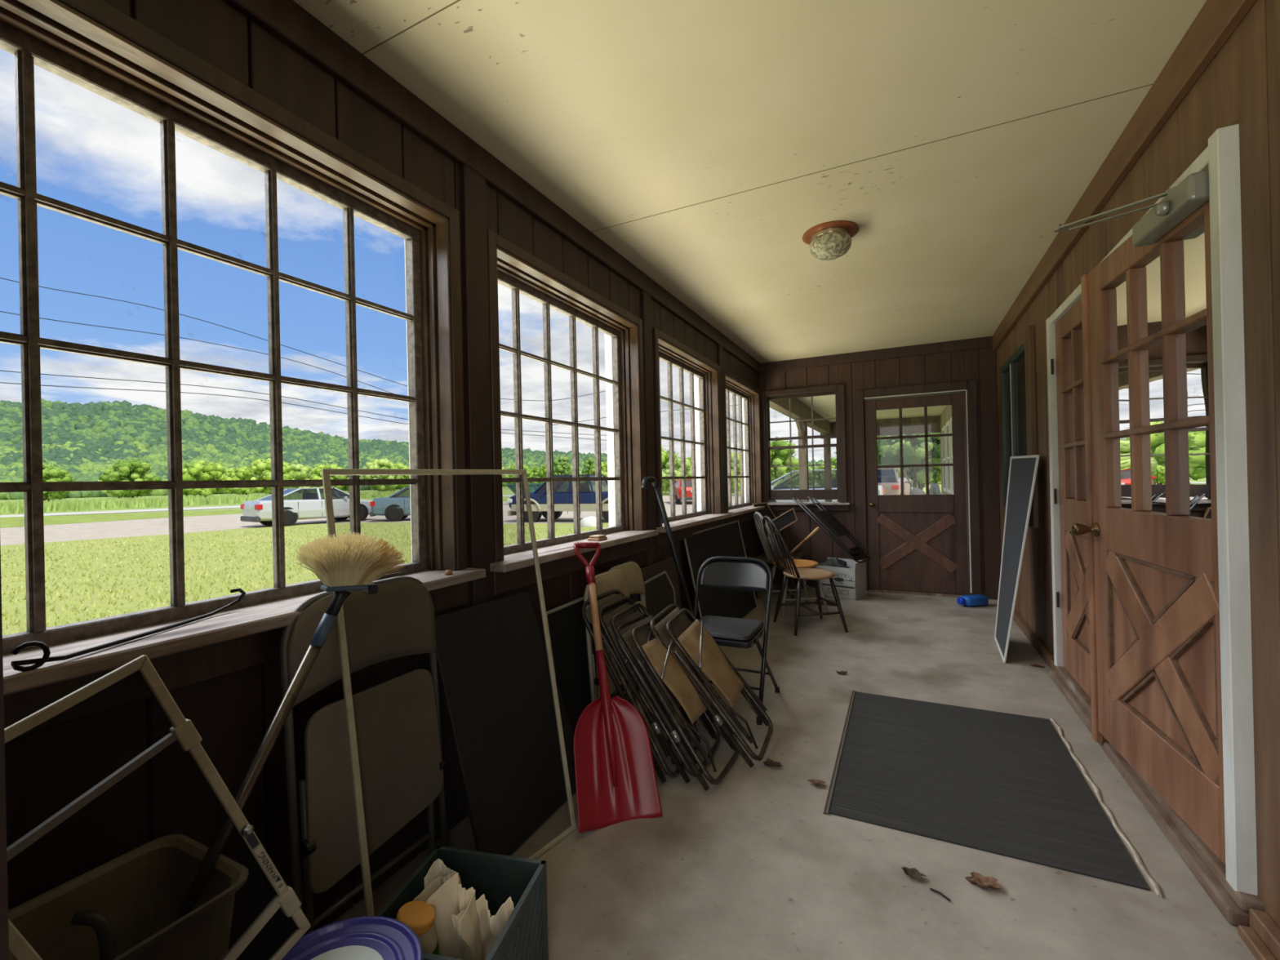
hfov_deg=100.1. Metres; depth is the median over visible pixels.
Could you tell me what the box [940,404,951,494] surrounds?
wall
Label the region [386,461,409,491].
tree
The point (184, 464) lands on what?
tree
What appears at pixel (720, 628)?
seat
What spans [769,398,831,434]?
beam
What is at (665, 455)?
tree
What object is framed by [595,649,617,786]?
socket
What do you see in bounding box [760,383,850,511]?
window
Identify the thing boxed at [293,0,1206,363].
ceiling
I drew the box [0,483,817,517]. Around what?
road
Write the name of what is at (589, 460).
tree
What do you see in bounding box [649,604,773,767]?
folding chair
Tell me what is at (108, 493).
tree
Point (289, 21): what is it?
trim
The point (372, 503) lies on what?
tail lamp
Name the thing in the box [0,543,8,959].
wall
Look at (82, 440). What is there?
forest
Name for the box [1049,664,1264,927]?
trim
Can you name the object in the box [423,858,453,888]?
paper bag
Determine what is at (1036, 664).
dry leaf
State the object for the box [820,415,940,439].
beam
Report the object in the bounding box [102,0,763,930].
wall
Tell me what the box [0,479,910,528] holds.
ground
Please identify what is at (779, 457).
tree
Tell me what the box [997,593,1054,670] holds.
baseboard
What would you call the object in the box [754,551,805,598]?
side table
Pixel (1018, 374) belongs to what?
window
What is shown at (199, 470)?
tree
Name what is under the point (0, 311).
power line
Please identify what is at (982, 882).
dry leaf
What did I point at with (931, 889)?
twig
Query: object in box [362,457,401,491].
tree
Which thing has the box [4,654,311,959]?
screen frame
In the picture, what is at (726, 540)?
screen
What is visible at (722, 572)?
folding chair
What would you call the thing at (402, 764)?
folding chair
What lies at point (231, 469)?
tree
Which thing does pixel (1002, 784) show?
doormat
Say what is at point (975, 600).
detergent bottle
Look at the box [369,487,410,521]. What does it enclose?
car
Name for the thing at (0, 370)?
power line
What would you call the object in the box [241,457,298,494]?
tree
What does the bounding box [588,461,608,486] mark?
tree
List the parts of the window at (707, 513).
sash, sill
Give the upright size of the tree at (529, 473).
7.445 m
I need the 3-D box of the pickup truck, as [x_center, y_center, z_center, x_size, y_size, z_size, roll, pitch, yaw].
[-2.216,0.686,20.217,5.450,1.771,2.040,-1,0,20]
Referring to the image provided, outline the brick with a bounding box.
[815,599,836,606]
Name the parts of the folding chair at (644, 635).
cross rod, canva seat, foot frame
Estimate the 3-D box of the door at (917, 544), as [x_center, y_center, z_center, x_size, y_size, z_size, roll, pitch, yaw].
[2.869,0.102,5.588,1.120,2.165,0.161,-1,0,26]
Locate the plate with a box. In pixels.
[281,915,422,959]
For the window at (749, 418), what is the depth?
5.94 m
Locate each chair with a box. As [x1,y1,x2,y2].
[280,576,448,935]
[580,589,700,782]
[583,568,637,704]
[600,600,719,783]
[608,560,645,697]
[614,612,739,791]
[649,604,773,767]
[692,555,779,724]
[754,511,829,617]
[762,515,848,635]
[791,495,870,563]
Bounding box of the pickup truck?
[506,474,608,522]
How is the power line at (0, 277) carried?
hanging from the utility pole
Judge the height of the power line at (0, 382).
3.052 m
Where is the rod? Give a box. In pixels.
[10,587,245,671]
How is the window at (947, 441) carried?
in the wall at (946, 415)
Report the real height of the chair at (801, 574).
0.936 m
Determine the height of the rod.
0.060 m
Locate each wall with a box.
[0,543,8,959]
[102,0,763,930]
[737,347,1000,595]
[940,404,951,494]
[995,0,1279,928]
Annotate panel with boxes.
[546,596,599,732]
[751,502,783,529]
[768,507,797,534]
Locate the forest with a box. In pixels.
[0,397,832,500]
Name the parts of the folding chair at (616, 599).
canva seat, cross rod, seat frame, foot frame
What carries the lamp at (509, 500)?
attached to the pickup truck
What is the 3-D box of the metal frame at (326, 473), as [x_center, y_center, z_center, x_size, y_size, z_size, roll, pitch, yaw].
[-0.553,0.610,1.701,0.234,1.294,0.729,-1,0,37]
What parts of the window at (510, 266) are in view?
sash, sill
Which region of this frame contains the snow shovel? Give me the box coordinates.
[573,542,662,833]
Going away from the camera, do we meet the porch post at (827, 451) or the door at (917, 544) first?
the door at (917, 544)
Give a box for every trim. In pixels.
[226,0,760,373]
[760,336,992,372]
[991,0,1257,351]
[1045,124,1257,895]
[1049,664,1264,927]
[1238,908,1279,959]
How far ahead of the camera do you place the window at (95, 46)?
1.32 m
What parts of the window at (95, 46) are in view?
sill, casing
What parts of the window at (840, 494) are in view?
sash, sill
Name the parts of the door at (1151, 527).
knob, closer arm, pane, groove moulding, panel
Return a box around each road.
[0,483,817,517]
[0,494,740,545]
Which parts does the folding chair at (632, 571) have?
backrest, seat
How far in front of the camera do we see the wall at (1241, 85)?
1.43 m
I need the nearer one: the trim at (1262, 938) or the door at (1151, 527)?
the trim at (1262, 938)
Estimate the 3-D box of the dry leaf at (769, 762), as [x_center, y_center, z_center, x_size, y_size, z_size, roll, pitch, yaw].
[0.573,1.222,2.306,0.084,0.016,0.051,-1,0,26]
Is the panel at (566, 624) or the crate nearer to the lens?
the crate
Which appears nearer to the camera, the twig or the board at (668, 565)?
the twig
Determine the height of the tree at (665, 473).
3.916 m
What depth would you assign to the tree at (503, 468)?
210.41 m
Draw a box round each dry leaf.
[763,758,782,766]
[807,779,825,785]
[835,671,848,674]
[900,866,926,879]
[964,871,1001,889]
[1029,662,1045,667]
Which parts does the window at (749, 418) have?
sash, sill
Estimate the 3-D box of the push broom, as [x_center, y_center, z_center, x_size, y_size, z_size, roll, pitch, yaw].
[-0.824,0.667,1.142,0.634,1.085,0.213,-1,0,-44]
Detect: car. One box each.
[240,487,372,526]
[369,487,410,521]
[669,479,692,504]
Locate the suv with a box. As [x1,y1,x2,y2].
[877,468,912,494]
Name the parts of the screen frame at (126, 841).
rail, rail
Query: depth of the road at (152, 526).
22.52 m
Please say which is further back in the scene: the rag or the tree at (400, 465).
the tree at (400, 465)
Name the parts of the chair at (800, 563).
leg, leg, seat, leg, leg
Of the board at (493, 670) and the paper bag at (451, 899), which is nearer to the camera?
the paper bag at (451, 899)
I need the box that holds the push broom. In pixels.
[233,531,407,810]
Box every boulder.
[911,487,925,494]
[928,483,941,494]
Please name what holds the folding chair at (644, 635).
on the floor
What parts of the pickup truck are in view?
panel, seat, seat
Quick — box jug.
[395,900,439,955]
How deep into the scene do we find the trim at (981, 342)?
5.67 m
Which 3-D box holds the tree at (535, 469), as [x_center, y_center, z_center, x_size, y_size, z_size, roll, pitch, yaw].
[-42.567,-1.656,220.338,9.751,9.077,10.118,-1,0,39]
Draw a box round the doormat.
[823,689,1162,897]
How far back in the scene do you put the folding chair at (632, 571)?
3.10 m
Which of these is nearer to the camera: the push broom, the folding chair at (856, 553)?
the push broom
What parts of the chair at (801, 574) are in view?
leg, leg, seat, leg, leg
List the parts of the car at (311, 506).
seat, seat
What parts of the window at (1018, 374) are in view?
sash, pane, casing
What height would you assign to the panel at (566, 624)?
0.668 m
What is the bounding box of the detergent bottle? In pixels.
[957,594,988,606]
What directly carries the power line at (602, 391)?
hanging from the utility pole
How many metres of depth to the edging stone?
17.13 m
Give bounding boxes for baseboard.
[981,591,997,599]
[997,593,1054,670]
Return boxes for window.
[0,0,485,728]
[487,228,658,595]
[652,327,731,546]
[724,368,769,523]
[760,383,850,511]
[942,417,953,494]
[1000,324,1039,528]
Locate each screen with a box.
[643,570,675,619]
[684,520,757,618]
[994,454,1039,662]
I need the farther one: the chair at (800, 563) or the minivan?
the minivan
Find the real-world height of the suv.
1.807 m
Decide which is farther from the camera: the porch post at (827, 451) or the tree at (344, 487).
the tree at (344, 487)
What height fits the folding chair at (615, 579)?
0.766 m
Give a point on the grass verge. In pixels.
(10, 522)
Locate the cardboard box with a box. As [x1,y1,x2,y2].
[815,557,866,600]
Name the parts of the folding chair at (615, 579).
leg, backrest, seat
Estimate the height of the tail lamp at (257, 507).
0.200 m
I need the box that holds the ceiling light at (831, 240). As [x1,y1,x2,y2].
[802,220,858,260]
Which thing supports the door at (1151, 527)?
in the wall at (1241, 85)
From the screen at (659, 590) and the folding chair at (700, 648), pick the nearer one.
the folding chair at (700, 648)
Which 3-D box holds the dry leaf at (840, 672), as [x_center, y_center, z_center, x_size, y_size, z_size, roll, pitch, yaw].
[1.267,1.208,3.369,0.072,0.016,0.045,-1,0,26]
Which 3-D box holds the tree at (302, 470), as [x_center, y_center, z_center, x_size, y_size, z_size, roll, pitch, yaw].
[-101.548,-0.430,159.844,10.107,9.466,10.203,-1,0,-10]
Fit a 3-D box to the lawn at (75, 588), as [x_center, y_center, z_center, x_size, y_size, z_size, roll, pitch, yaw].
[-2.371,1.482,-11.914,53.800,0.001,56.500,-1,0,26]
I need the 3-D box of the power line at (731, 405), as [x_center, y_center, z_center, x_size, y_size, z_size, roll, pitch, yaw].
[0.736,-9.516,79.357,29.171,2.483,1.467,-1,0,1]
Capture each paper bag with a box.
[413,871,463,959]
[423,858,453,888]
[426,872,482,959]
[451,893,514,959]
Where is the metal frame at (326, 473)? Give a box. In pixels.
[321,468,576,915]
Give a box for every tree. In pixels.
[20,462,56,500]
[22,465,75,502]
[97,477,131,498]
[98,457,162,498]
[182,458,235,497]
[182,461,191,496]
[223,466,246,494]
[228,465,253,495]
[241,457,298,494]
[288,462,312,493]
[309,462,348,493]
[340,475,362,492]
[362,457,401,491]
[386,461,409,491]
[502,462,515,484]
[502,466,507,487]
[506,463,533,484]
[528,465,544,483]
[538,463,568,483]
[553,455,573,482]
[582,456,595,484]
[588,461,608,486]
[661,446,679,492]
[662,457,691,493]
[730,451,740,492]
[769,435,809,487]
[796,466,817,486]
[813,462,835,486]
[831,451,836,468]
[876,432,941,489]
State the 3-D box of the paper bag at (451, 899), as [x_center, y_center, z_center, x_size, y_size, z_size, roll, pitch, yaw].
[-0.409,1.078,1.229,0.096,0.319,0.120,-1,0,26]
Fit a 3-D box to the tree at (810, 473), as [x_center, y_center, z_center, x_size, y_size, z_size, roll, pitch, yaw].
[24.545,-0.667,80.269,4.030,3.424,3.997,-1,0,29]
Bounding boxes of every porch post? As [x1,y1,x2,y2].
[794,417,808,502]
[822,432,831,502]
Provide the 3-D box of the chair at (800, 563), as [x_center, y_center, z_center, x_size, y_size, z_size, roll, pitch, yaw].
[1.367,0.754,4.977,0.587,0.936,0.451,-1,0,-8]
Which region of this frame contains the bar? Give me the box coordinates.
[641,475,693,622]
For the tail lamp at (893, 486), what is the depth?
24.93 m
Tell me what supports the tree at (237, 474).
on the ground at (506, 491)
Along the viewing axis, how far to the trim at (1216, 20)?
1.93 m
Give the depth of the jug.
1.15 m
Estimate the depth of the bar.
3.38 m
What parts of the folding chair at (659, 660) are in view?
cross rod, canva seat, seat frame, foot frame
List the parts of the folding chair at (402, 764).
leg, backrest, seat, leg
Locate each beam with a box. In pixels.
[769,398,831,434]
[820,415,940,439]
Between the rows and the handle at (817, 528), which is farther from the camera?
the rows
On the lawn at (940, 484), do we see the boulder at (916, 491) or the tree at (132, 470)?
the boulder at (916, 491)
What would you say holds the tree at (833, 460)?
on the lawn at (940, 484)
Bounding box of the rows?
[0,489,409,514]
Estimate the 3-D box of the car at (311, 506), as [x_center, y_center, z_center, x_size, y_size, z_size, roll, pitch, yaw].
[-13.547,1.068,22.363,1.960,1.510,4.760,-1,0,36]
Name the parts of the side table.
leg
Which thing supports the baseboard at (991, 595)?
attached to the wall at (980, 365)
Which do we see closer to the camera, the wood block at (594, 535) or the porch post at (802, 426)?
the wood block at (594, 535)
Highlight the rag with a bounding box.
[822,557,849,568]
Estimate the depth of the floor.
1.74 m
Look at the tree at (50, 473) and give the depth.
105.44 m
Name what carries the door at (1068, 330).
in the wall at (1241, 85)
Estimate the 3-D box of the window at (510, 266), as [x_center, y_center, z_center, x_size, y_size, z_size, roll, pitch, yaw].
[-0.356,-0.278,2.802,0.310,1.465,1.460,-1,0,26]
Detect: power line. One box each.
[0,277,406,386]
[0,311,392,393]
[0,369,606,435]
[0,382,607,440]
[500,391,604,400]
[552,404,737,425]
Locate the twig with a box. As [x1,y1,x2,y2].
[929,888,951,901]
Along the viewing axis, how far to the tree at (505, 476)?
182.90 m
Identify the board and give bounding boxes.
[435,591,576,855]
[630,556,681,689]
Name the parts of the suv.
seat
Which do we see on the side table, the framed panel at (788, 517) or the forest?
the framed panel at (788, 517)
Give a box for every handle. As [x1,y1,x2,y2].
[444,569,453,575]
[784,526,820,559]
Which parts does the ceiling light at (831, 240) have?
lamp shade, plate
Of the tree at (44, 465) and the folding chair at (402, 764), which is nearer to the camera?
the folding chair at (402, 764)
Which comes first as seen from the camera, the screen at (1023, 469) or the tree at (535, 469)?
the screen at (1023, 469)
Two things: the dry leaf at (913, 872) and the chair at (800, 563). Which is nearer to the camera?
the dry leaf at (913, 872)
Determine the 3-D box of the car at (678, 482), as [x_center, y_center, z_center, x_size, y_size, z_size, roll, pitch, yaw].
[2.970,0.704,33.679,1.960,1.510,4.760,-1,0,-4]
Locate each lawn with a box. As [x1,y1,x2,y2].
[0,522,608,635]
[820,481,941,493]
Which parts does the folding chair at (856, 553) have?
seat, backrest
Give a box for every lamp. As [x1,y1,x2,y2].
[254,504,262,510]
[369,501,374,506]
[506,498,512,502]
[891,484,899,489]
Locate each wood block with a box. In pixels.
[587,537,607,541]
[589,534,606,537]
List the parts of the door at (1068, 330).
pane, groove moulding, panel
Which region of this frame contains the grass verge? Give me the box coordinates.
[0,498,507,528]
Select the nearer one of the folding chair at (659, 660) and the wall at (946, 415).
the folding chair at (659, 660)
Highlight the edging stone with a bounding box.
[580,515,595,527]
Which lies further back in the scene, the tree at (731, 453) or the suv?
the tree at (731, 453)
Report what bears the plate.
on the floor
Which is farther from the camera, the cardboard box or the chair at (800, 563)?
the cardboard box
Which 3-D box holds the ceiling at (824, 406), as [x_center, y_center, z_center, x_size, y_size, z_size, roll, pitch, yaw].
[3.993,-1.367,9.089,2.700,0.060,6.940,-1,0,26]
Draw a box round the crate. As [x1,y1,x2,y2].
[376,845,548,959]
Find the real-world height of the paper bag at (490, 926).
0.286 m
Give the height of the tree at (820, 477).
3.699 m
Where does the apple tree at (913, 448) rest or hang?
on the lawn at (940, 484)
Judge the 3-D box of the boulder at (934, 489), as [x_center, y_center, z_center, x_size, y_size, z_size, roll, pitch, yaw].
[17.346,0.660,31.584,0.632,0.978,0.636,-1,0,44]
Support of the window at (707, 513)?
in the wall at (232, 714)
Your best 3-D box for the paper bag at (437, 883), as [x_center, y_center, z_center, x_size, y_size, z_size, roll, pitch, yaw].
[-0.466,1.083,1.263,0.106,0.308,0.066,-1,0,-5]
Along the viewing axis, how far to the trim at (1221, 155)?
1.47 m
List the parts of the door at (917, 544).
panel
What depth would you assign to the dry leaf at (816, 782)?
2.17 m
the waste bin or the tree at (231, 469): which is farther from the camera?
the tree at (231, 469)
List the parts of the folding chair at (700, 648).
cross rod, canva seat, seat frame, foot frame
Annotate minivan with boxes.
[768,468,884,502]
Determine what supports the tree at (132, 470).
on the ground at (506, 491)
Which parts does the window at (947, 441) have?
pane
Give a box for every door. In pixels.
[854,379,982,597]
[1053,167,1225,864]
[1055,298,1090,697]
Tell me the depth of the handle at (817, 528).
5.39 m
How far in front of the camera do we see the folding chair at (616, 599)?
2.30 m
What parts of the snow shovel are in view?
blade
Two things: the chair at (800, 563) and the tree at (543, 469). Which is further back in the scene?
the tree at (543, 469)
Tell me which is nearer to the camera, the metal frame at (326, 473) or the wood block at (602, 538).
the metal frame at (326, 473)
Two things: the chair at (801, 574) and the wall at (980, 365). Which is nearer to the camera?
the chair at (801, 574)
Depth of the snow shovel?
2.04 m
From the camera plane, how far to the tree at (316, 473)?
134.34 m
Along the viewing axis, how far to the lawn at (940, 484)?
59.54 m
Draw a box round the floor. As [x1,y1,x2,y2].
[332,584,1256,959]
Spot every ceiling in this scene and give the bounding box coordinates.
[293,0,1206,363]
[795,394,946,422]
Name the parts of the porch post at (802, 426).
post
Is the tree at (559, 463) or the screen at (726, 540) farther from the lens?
the tree at (559, 463)

